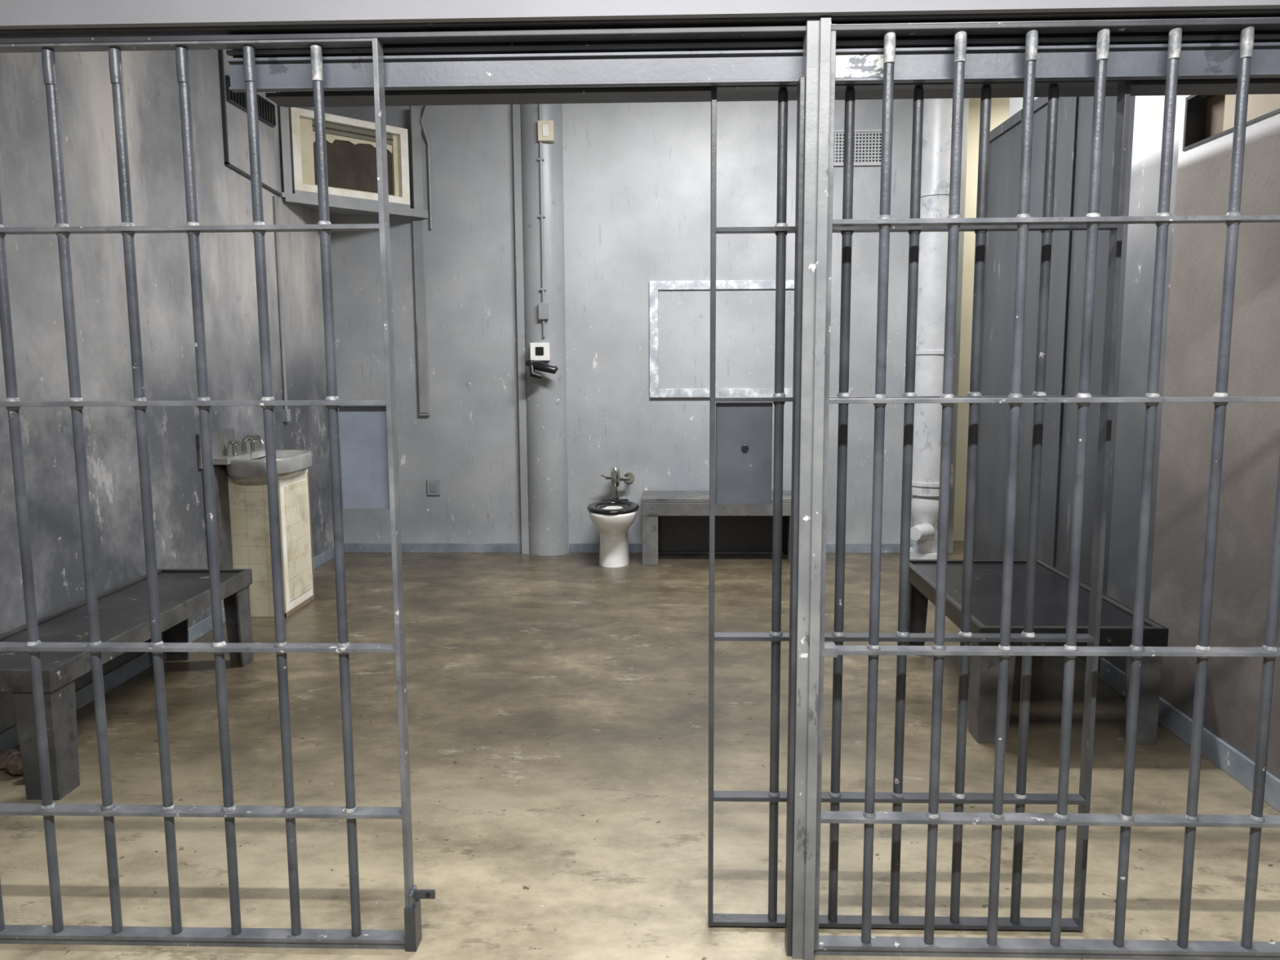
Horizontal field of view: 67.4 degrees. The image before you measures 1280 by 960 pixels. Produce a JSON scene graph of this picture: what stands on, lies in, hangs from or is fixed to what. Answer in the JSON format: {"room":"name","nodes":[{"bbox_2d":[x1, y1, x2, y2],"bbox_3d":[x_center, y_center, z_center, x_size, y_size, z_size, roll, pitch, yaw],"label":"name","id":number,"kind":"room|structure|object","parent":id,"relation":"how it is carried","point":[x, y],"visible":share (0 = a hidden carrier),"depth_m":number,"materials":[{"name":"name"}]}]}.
{"room":"prison interior","nodes":[
{"label":"prison interior","id":0,"kind":"room"},
{"bbox_2d":[0,48,333,733],"bbox_3d":[-2.461,-0.904,4.702,0.190,3.600,5.100,0,7,2],"label":"wall","id":1,"kind":"structure","parent":0,"point":[150,84],"depth_m":4.60,"materials":[{"name":"grey paint"}]},
{"bbox_2d":[0,546,334,753],"bbox_3d":[-2.387,0.833,4.995,0.015,0.080,4.950,0,7,2],"label":"baseboard","id":2,"kind":"structure","parent":1,"relation":"attached to","point":[9,740],"depth_m":4.47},
{"bbox_2d":[272,195,290,422],"bbox_3d":[-2.342,-1.107,6.266,0.030,1.450,0.060,0,7,2],"label":"conduit","id":3,"kind":"object","parent":1,"relation":"attached to","point":[286,412],"depth_m":6.26,"materials":[{"name":"grey metal"}]},
{"bbox_2d":[0,540,1279,959],"bbox_3d":[-0.200,1.142,3.176,7.800,0.100,12.000,0,7,2],"label":"floor","id":4,"kind":"structure","parent":0,"point":[557,705],"depth_m":3.37,"materials":[{"name":"concrete"}]},
{"bbox_2d":[0,748,23,777],"bbox_3d":[-2.246,1.025,3.484,0.270,0.073,0.100,4,8,29],"label":"rag","id":5,"kind":"object","parent":4,"relation":"on","point":[11,759],"visible":0.52,"depth_m":3.45,"materials":[{"name":"fabric"}]},
{"bbox_2d":[0,568,253,799],"bbox_3d":[-2.173,0.765,4.006,0.465,0.460,1.560,0,7,2],"label":"bench","id":6,"kind":"object","parent":4,"relation":"on","point":[123,611],"visible":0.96,"depth_m":3.71,"materials":[{"name":"metal"}]},
{"bbox_2d":[0,38,435,951],"bbox_3d":[-1.498,0.090,2.337,1.950,2.212,0.056,0,7,2],"label":"panel","id":7,"kind":"object","parent":4,"relation":"on","point":[368,434],"visible":0.98,"depth_m":2.31,"materials":[{"name":"grey metal"}]},
{"bbox_2d":[196,428,315,617],"bbox_3d":[-2.174,0.244,5.615,0.397,1.090,0.780,0,7,2],"label":"sink","id":8,"kind":"object","parent":4,"relation":"on","point":[240,473],"visible":0.84,"depth_m":5.54,"materials":[{"name":"beige tile"}]},
{"bbox_2d":[512,103,568,555],"bbox_3d":[-0.730,-1.232,7.229,0.363,3.600,0.336,0,7,2],"label":"column","id":9,"kind":"structure","parent":4,"relation":"on","point":[543,427],"depth_m":7.12,"materials":[{"name":"paint"}]},
{"bbox_2d":[524,342,558,378],"bbox_3d":[-0.721,-0.874,7.042,0.248,0.263,0.139,0,7,2],"label":"security camera","id":10,"kind":"object","parent":9,"relation":"attached to","point":[539,351],"visible":1,"depth_m":7.04,"materials":[{"name":"white plastic"}]},
{"bbox_2d":[537,103,554,337],"bbox_3d":[-0.681,-2.024,6.950,0.130,1.960,0.086,0,7,2],"label":"conduit","id":11,"kind":"object","parent":9,"relation":"attached to","point":[545,127],"visible":0.91,"depth_m":6.93,"materials":[{"name":"grey metal"}]},
{"bbox_2d":[586,467,639,567],"bbox_3d":[-0.192,0.270,7.004,0.376,0.670,0.688,0,7,2],"label":"toilet","id":12,"kind":"object","parent":4,"relation":"on","point":[613,517],"visible":1,"depth_m":6.86,"materials":[{"name":"white ceramic"}]},
{"bbox_2d":[0,938,1279,959],"bbox_3d":[-0.200,1.177,2.434,4.535,0.016,0.036,0,7,2],"label":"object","id":13,"kind":"structure","parent":4,"relation":"on","point":[42,941],"depth_m":2.40,"materials":[{"name":"grey metal"}]},
{"bbox_2d":[813,17,1279,955],"bbox_3d":[1.243,0.078,2.250,1.635,2.196,0.048,0,7,2],"label":"panel","id":14,"kind":"object","parent":13,"relation":"on","point":[1255,820],"visible":0.92,"depth_m":2.26,"materials":[{"name":"grey metal"}]},
{"bbox_2d":[641,490,791,564],"bbox_3d":[0.610,0.347,7.099,1.185,0.485,0.430,0,7,2],"label":"bench","id":15,"kind":"object","parent":4,"relation":"on","point":[673,521],"visible":0.71,"depth_m":7.27,"materials":[{"name":"metal"}]},
{"bbox_2d":[784,17,831,959],"bbox_3d":[0.393,0.086,2.268,0.064,2.217,0.069,0,7,2],"label":"post","id":16,"kind":"object","parent":4,"relation":"on","point":[813,98],"visible":0.97,"depth_m":2.23,"materials":[{"name":"grey metal"}]},
{"bbox_2d":[909,98,952,559],"bbox_3d":[2.101,-1.200,6.860,0.324,3.600,0.385,0,7,2],"label":"drain standpipe","id":17,"kind":"object","parent":4,"relation":"on","point":[937,113],"visible":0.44,"depth_m":6.80,"materials":[{"name":"grey metal"}]},
{"bbox_2d":[906,559,1168,743],"bbox_3d":[1.663,0.710,4.284,0.705,0.460,1.260,0,7,2],"label":"bench","id":18,"kind":"object","parent":4,"relation":"on","point":[1051,588],"visible":0.58,"depth_m":3.82,"materials":[{"name":"metal"}]},
{"bbox_2d":[0,0,1279,29],"bbox_3d":[-0.210,-1.715,2.170,4.550,1.378,0.320,0,7,2],"label":"wall","id":19,"kind":"structure","parent":0,"point":[14,14],"depth_m":2.10,"materials":[{"name":"white paint"}]},
{"bbox_2d":[0,8,1279,56],"bbox_3d":[-0.209,-1.018,2.161,4.550,0.080,0.072,0,7,2],"label":"overhead beam","id":20,"kind":"structure","parent":19,"relation":"attached to","point":[790,26],"depth_m":2.14,"materials":[{"name":"metal"}]},
{"bbox_2d":[226,30,1279,107],"bbox_3d":[0.560,-1.004,2.277,3.020,0.168,0.233,0,7,2],"label":"door track","id":21,"kind":"object","parent":19,"relation":"attached to","point":[1208,67],"visible":0.58,"depth_m":2.20,"materials":[{"name":"grey metal"}]},
{"bbox_2d":[707,80,1131,931],"bbox_3d":[0.657,0.081,2.380,0.967,2.184,0.042,0,7,2],"label":"door","id":22,"kind":"structure","parent":19,"relation":"in","point":[740,462],"depth_m":2.37,"materials":[{"name":"grey metal"}]},
{"bbox_2d":[324,97,968,552],"bbox_3d":[-0.051,-1.236,7.232,4.850,3.600,0.150,0,7,2],"label":"wall","id":23,"kind":"structure","parent":0,"point":[637,176],"depth_m":7.16,"materials":[{"name":"grey paint"}]},
{"bbox_2d":[279,92,429,217],"bbox_3d":[-1.956,-2.321,6.647,0.758,0.880,0.845,0,7,2],"label":"window","id":24,"kind":"structure","parent":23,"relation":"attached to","point":[351,144],"depth_m":6.69,"materials":[{"name":"beige wood"}]},
{"bbox_2d":[412,220,430,415],"bbox_3d":[-1.638,-1.203,7.194,0.080,1.440,0.031,0,7,2],"label":"electrical raceway","id":25,"kind":"object","parent":23,"relation":"attached to","point":[418,226],"visible":1,"depth_m":7.18,"materials":[{"name":"grey metal"}]},
{"bbox_2d":[420,105,432,229],"bbox_3d":[-1.565,-2.431,7.019,0.073,1.160,0.023,-7,10,-43],"label":"conduit","id":26,"kind":"object","parent":23,"relation":"attached to","point":[425,106],"visible":0.66,"depth_m":7.04,"materials":[{"name":"grey metal"}]},
{"bbox_2d":[426,479,440,495],"bbox_3d":[-1.581,0.056,7.359,0.100,0.120,0.016,0,7,2],"label":"outlet cover","id":27,"kind":"object","parent":23,"relation":"attached to","point":[433,488],"visible":1,"depth_m":7.35,"materials":[{"name":"grey plastic"}]},
{"bbox_2d":[344,542,912,553],"bbox_3d":[-0.040,0.523,7.371,4.500,0.075,0.015,0,7,2],"label":"baseboard","id":28,"kind":"structure","parent":23,"relation":"attached to","point":[348,547],"depth_m":7.40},
{"bbox_2d":[648,280,794,397],"bbox_3d":[0.657,-1.047,7.144,1.170,0.860,0.028,0,7,2],"label":"panel frame","id":29,"kind":"object","parent":23,"relation":"attached to","point":[680,310],"visible":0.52,"depth_m":7.15,"materials":[{"name":"grey metal"}]},
{"bbox_2d":[833,128,881,166],"bbox_3d":[1.534,-2.403,6.947,0.480,0.250,0.025,0,7,2],"label":"air vent","id":30,"kind":"object","parent":23,"relation":"in","point":[867,143],"visible":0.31,"depth_m":6.95,"materials":[{"name":"white metal"}]},
{"bbox_2d":[953,97,1038,540],"bbox_3d":[3.065,-1.090,5.949,1.440,3.600,3.540,0,7,2],"label":"wall","id":31,"kind":"structure","parent":0,"point":[1000,107],"depth_m":7.54,"materials":[{"name":"beige paint"}]},
{"bbox_2d":[973,96,1135,675],"bbox_3d":[2.230,-0.640,5.290,0.130,2.880,2.070,0,7,2],"label":"wall right partition","id":32,"kind":"structure","parent":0,"point":[1075,114],"depth_m":5.08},
{"bbox_2d":[1103,95,1279,779],"bbox_3d":[2.172,-0.729,3.123,0.150,3.600,2.210,0,7,2],"label":"wall","id":33,"kind":"structure","parent":0,"point":[1201,174],"depth_m":3.61,"materials":[{"name":"paint"}]},
{"bbox_2d":[1099,657,1279,812],"bbox_3d":[2.101,0.998,3.419,0.015,0.100,2.060,0,7,2],"label":"baseboard","id":34,"kind":"structure","parent":33,"relation":"attached to","point":[1225,757],"depth_m":3.52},
{"bbox_2d":[1182,93,1279,151],"bbox_3d":[2.144,-1.301,3.112,0.105,0.200,1.230,0,7,2],"label":"window","id":35,"kind":"structure","parent":33,"relation":"in","point":[1207,117],"depth_m":3.63,"materials":[{"name":"metal"}]}
]}

